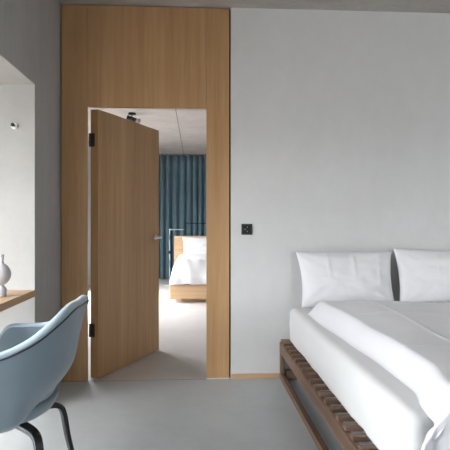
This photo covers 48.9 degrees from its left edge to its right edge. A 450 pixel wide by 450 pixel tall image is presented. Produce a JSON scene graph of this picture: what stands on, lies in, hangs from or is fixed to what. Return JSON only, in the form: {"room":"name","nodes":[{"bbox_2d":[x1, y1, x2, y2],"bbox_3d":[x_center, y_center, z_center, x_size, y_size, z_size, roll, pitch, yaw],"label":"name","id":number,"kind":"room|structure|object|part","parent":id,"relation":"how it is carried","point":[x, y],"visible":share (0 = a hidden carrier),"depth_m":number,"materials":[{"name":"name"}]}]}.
{"room":"hotel bedroom","nodes":[
{"label":"hotel bedroom","id":0,"kind":"room"},
{"bbox_2d":[0,0,60,385],"bbox_3d":[-1.756,-0.233,0.354,1.456,2.800,6.660,0,0,-3],"label":"wall","id":1,"kind":"structure","parent":0,"point":[30,30],"depth_m":3.29,"materials":[{"name":"white paint"}]},
{"bbox_2d":[11,122,17,128],"bbox_3d":[-1.307,-0.611,3.060,0.044,0.044,0.044,0,0,-3],"label":"wall hook","id":2,"kind":"object","parent":1,"relation":"attached to","point":[14,125],"visible":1,"depth_m":3.07,"materials":[{"name":"metal"}]},
{"bbox_2d":[0,55,34,332],"bbox_3d":[-1.811,0.146,1.288,1.454,2.041,3.532,0,0,-3],"label":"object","id":3,"kind":"structure","parent":1,"relation":"attached to","point":[17,92],"depth_m":3.08,"materials":[{"name":"concrete"}]},
{"bbox_2d":[0,290,34,311],"bbox_3d":[-1.506,0.432,1.754,0.798,0.042,2.626,0,0,-3],"label":"board","id":4,"kind":"object","parent":1,"relation":"attached to","point":[14,297],"visible":1,"depth_m":2.81,"materials":[{"name":"brown wood"}]},
{"bbox_2d":[0,254,10,296],"bbox_3d":[-1.268,0.291,2.807,0.104,0.238,0.104,0,0,-3],"label":"vase","id":5,"kind":"object","parent":4,"relation":"on","point":[5,272],"visible":1,"depth_m":2.79,"materials":[{"name":"white ceramic"}]},
{"bbox_2d":[67,379,186,381],"bbox_3d":[-0.670,1.227,3.695,1.085,0.120,0.006,0,0,-3],"label":"trim","id":6,"kind":"structure","parent":1,"relation":"attached to","point":[176,379],"depth_m":3.69,"materials":[{"name":"grey"}]},
{"bbox_2d":[88,144,90,286],"bbox_3d":[-2.527,-0.163,7.224,0.200,2.660,7.135,0,0,-3],"label":"wall","id":7,"kind":"structure","parent":0,"point":[89,148],"depth_m":9.31,"materials":[{"name":"grey paint"}]},
{"bbox_2d":[88,108,205,155],"bbox_3d":[0.063,-1.593,7.473,5.400,0.200,7.340,0,0,-3],"label":"ceiling","id":8,"kind":"structure","parent":0,"point":[192,122],"depth_m":7.50,"materials":[{"name":"paint"}]},
{"bbox_2d":[126,112,140,123],"bbox_3d":[-1.230,-1.411,6.666,0.195,0.165,0.100,0,0,-3],"label":"ceiling spotlight","id":9,"kind":"object","parent":8,"relation":"attached to","point":[131,118],"visible":0.78,"depth_m":6.64,"materials":[{"name":"black plastic"}]},
{"bbox_2d":[175,109,183,153],"bbox_3d":[-0.701,-1.497,7.443,0.012,0.011,6.890,0,0,-3],"label":"trim","id":10,"kind":"structure","parent":8,"relation":"attached to","point":[175,109],"depth_m":7.90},
{"bbox_2d":[159,154,205,278],"bbox_3d":[-0.110,-0.168,10.600,4.860,2.649,0.190,0,0,-3],"label":"curtain","id":11,"kind":"object","parent":8,"relation":"hanging from","point":[182,178],"visible":0.13,"depth_m":10.54,"materials":[{"name":"teal fabric"}]},
{"bbox_3d":[-0.111,-1.482,10.612,4.860,0.019,0.040,0,0,-3],"label":"rail","id":12,"kind":"part","parent":11,"relation":"part of","materials":[{"name":"white metal"}]},
{"bbox_2d":[0,278,372,449],"bbox_3d":[0.563,1.227,4.066,6.600,0.120,14.200,0,0,-3],"label":"floor","id":13,"kind":"structure","parent":0,"point":[259,413],"depth_m":3.13,"materials":[{"name":"grey concrete"}]},
{"bbox_2d":[0,295,88,449],"bbox_3d":[-0.918,0.749,2.177,0.582,0.839,0.658,0,0,-3],"label":"armchair","id":14,"kind":"object","parent":13,"relation":"on","point":[34,357],"visible":1,"depth_m":1.99,"materials":[{"name":"blue plastic"}]},
{"bbox_3d":[-0.798,1.001,2.037,0.254,0.335,0.042,0,0,40],"label":"leg","id":15,"kind":"part","parent":14,"relation":"part of","materials":[{"name":"black metal"}]},
{"bbox_3d":[-0.815,1.001,2.329,0.042,0.335,0.254,0,0,44],"label":"leg","id":16,"kind":"part","parent":14,"relation":"part of","materials":[{"name":"black metal"}]},
{"bbox_2d":[164,229,183,285],"bbox_3d":[-0.962,0.625,9.406,0.380,1.082,0.200,0,0,-3],"label":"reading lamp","id":17,"kind":"object","parent":13,"relation":"on","point":[169,251],"visible":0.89,"depth_m":9.39,"materials":[{"name":"metal"}]},
{"bbox_2d":[170,236,205,301],"bbox_3d":[-0.005,0.694,8.341,1.775,0.944,2.000,0,0,-3],"label":"bed","id":18,"kind":"object","parent":13,"relation":"on","point":[185,292],"visible":0.02,"depth_m":7.32,"materials":[{"name":"beige wood"}]},
{"bbox_2d":[169,254,205,284],"bbox_3d":[0.036,0.697,8.056,1.804,0.387,1.539,0,0,-3],"label":"duvet","id":19,"kind":"object","parent":18,"relation":"on","point":[188,268],"visible":0.35,"depth_m":7.32,"materials":[{"name":"white fabric"}]},
{"bbox_3d":[-0.062,0.669,9.314,1.775,0.895,0.050,0,0,-3],"label":"headboard","id":20,"kind":"part","parent":18,"relation":"part of","materials":[{"name":"brown wood"}]},
{"bbox_2d":[182,237,205,253],"bbox_3d":[-0.414,0.467,9.116,0.750,0.440,0.228,0,0,-3],"label":"pillow","id":21,"kind":"object","parent":18,"relation":"on","point":[192,245],"visible":0.42,"depth_m":9.07,"materials":[{"name":"white fabric"}]},
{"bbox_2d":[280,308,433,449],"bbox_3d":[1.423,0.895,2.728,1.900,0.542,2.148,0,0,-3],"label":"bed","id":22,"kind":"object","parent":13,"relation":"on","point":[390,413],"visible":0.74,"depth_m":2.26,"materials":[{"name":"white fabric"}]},
{"bbox_3d":[0.429,1.044,3.718,0.030,0.163,0.050,0,0,-3],"label":"leg","id":23,"kind":"part","parent":22,"relation":"part of","materials":[{"name":"brown wood"}]},
{"bbox_3d":[1.362,1.129,3.773,1.810,0.065,0.046,0,0,-3],"label":"cross rail","id":24,"kind":"part","parent":22,"relation":"part of","materials":[{"name":"brown wood"}]},
{"bbox_3d":[0.490,0.928,2.672,0.032,0.077,2.145,0,0,-3],"label":"rail","id":25,"kind":"part","parent":22,"relation":"part of","materials":[{"name":"brown wood"}]},
{"bbox_2d":[296,252,393,307],"bbox_3d":[0.893,0.407,3.646,0.725,0.397,0.199,0,0,-3],"label":"pillow","id":26,"kind":"object","parent":22,"relation":"on","point":[326,276],"visible":0.91,"depth_m":3.59,"materials":[{"name":"white fabric"}]},
{"bbox_2d":[308,300,449,449],"bbox_3d":[1.487,0.679,2.514,1.869,0.365,1.949,0,0,-3],"label":"duvet","id":27,"kind":"object","parent":22,"relation":"on","point":[410,340],"visible":0.99,"depth_m":2.32,"materials":[{"name":"white fabric"}]},
{"bbox_2d":[393,249,449,302],"bbox_3d":[1.629,0.399,3.679,0.719,0.426,0.209,0,0,1],"label":"pillow","id":28,"kind":"object","parent":22,"relation":"on","point":[424,275],"visible":0.94,"depth_m":3.62,"materials":[{"name":"white fabric"}]},
{"bbox_2d":[58,0,449,12],"bbox_3d":[0.778,-1.733,0.403,6.600,0.200,6.860,0,0,-3],"label":"ceiling","id":29,"kind":"structure","parent":0,"point":[424,6],"depth_m":3.68,"materials":[{"name":"paint"}]},
{"bbox_2d":[230,8,449,376],"bbox_3d":[1.954,-0.233,3.948,3.838,2.800,0.200,0,0,-3],"label":"wall","id":30,"kind":"structure","parent":0,"point":[340,119],"depth_m":3.78,"materials":[{"name":"grey paint"}]},
{"bbox_2d":[61,4,229,381],"bbox_3d":[-0.594,-0.233,3.798,1.264,2.800,0.201,0,0,-3],"label":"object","id":31,"kind":"structure","parent":30,"relation":"attached to","point":[138,57],"depth_m":3.70,"materials":[{"name":"brown wood"}]},
{"bbox_3d":[-1.119,-0.230,3.686,0.188,2.791,0.036,0,0,-3],"label":"panel","id":32,"kind":"part","parent":31,"relation":"part of","materials":[{"name":"brown wood"}]},
{"bbox_2d":[89,109,161,378],"bbox_3d":[-0.815,0.149,4.150,0.203,2.024,0.939,0,0,22],"label":"door","id":33,"kind":"structure","parent":31,"relation":"in","point":[124,326],"depth_m":4.02,"materials":[{"name":"brown wood"}]},
{"bbox_3d":[-0.623,0.122,4.451,0.067,0.048,0.164,0,0,22],"label":"handle","id":34,"kind":"part","parent":33,"relation":"part of","materials":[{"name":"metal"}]},
{"bbox_3d":[-0.583,-1.248,3.717,0.884,0.755,0.036,0,0,-3],"label":"lintel panel","id":35,"kind":"part","parent":31,"relation":"part of","materials":[{"name":"brown wood"}]},
{"bbox_3d":[-0.054,-0.233,3.748,0.172,2.785,0.036,0,0,-3],"label":"panel","id":36,"kind":"part","parent":31,"relation":"part of","materials":[{"name":"brown wood"}]},
{"bbox_2d":[241,224,251,234],"bbox_3d":[0.165,0.040,3.736,0.082,0.082,0.012,0,0,-3],"label":"wall socket","id":37,"kind":"object","parent":30,"relation":"attached to","point":[246,229],"visible":1,"depth_m":3.73,"materials":[{"name":"black plastic"}]},
{"bbox_2d":[231,373,279,378],"bbox_3d":[1.861,1.149,3.836,3.632,0.036,0.010,0,0,-3],"label":"baseboard","id":38,"kind":"structure","parent":30,"relation":"attached to","point":[256,375],"depth_m":3.73,"materials":[{"name":"brown wood"}]}
]}

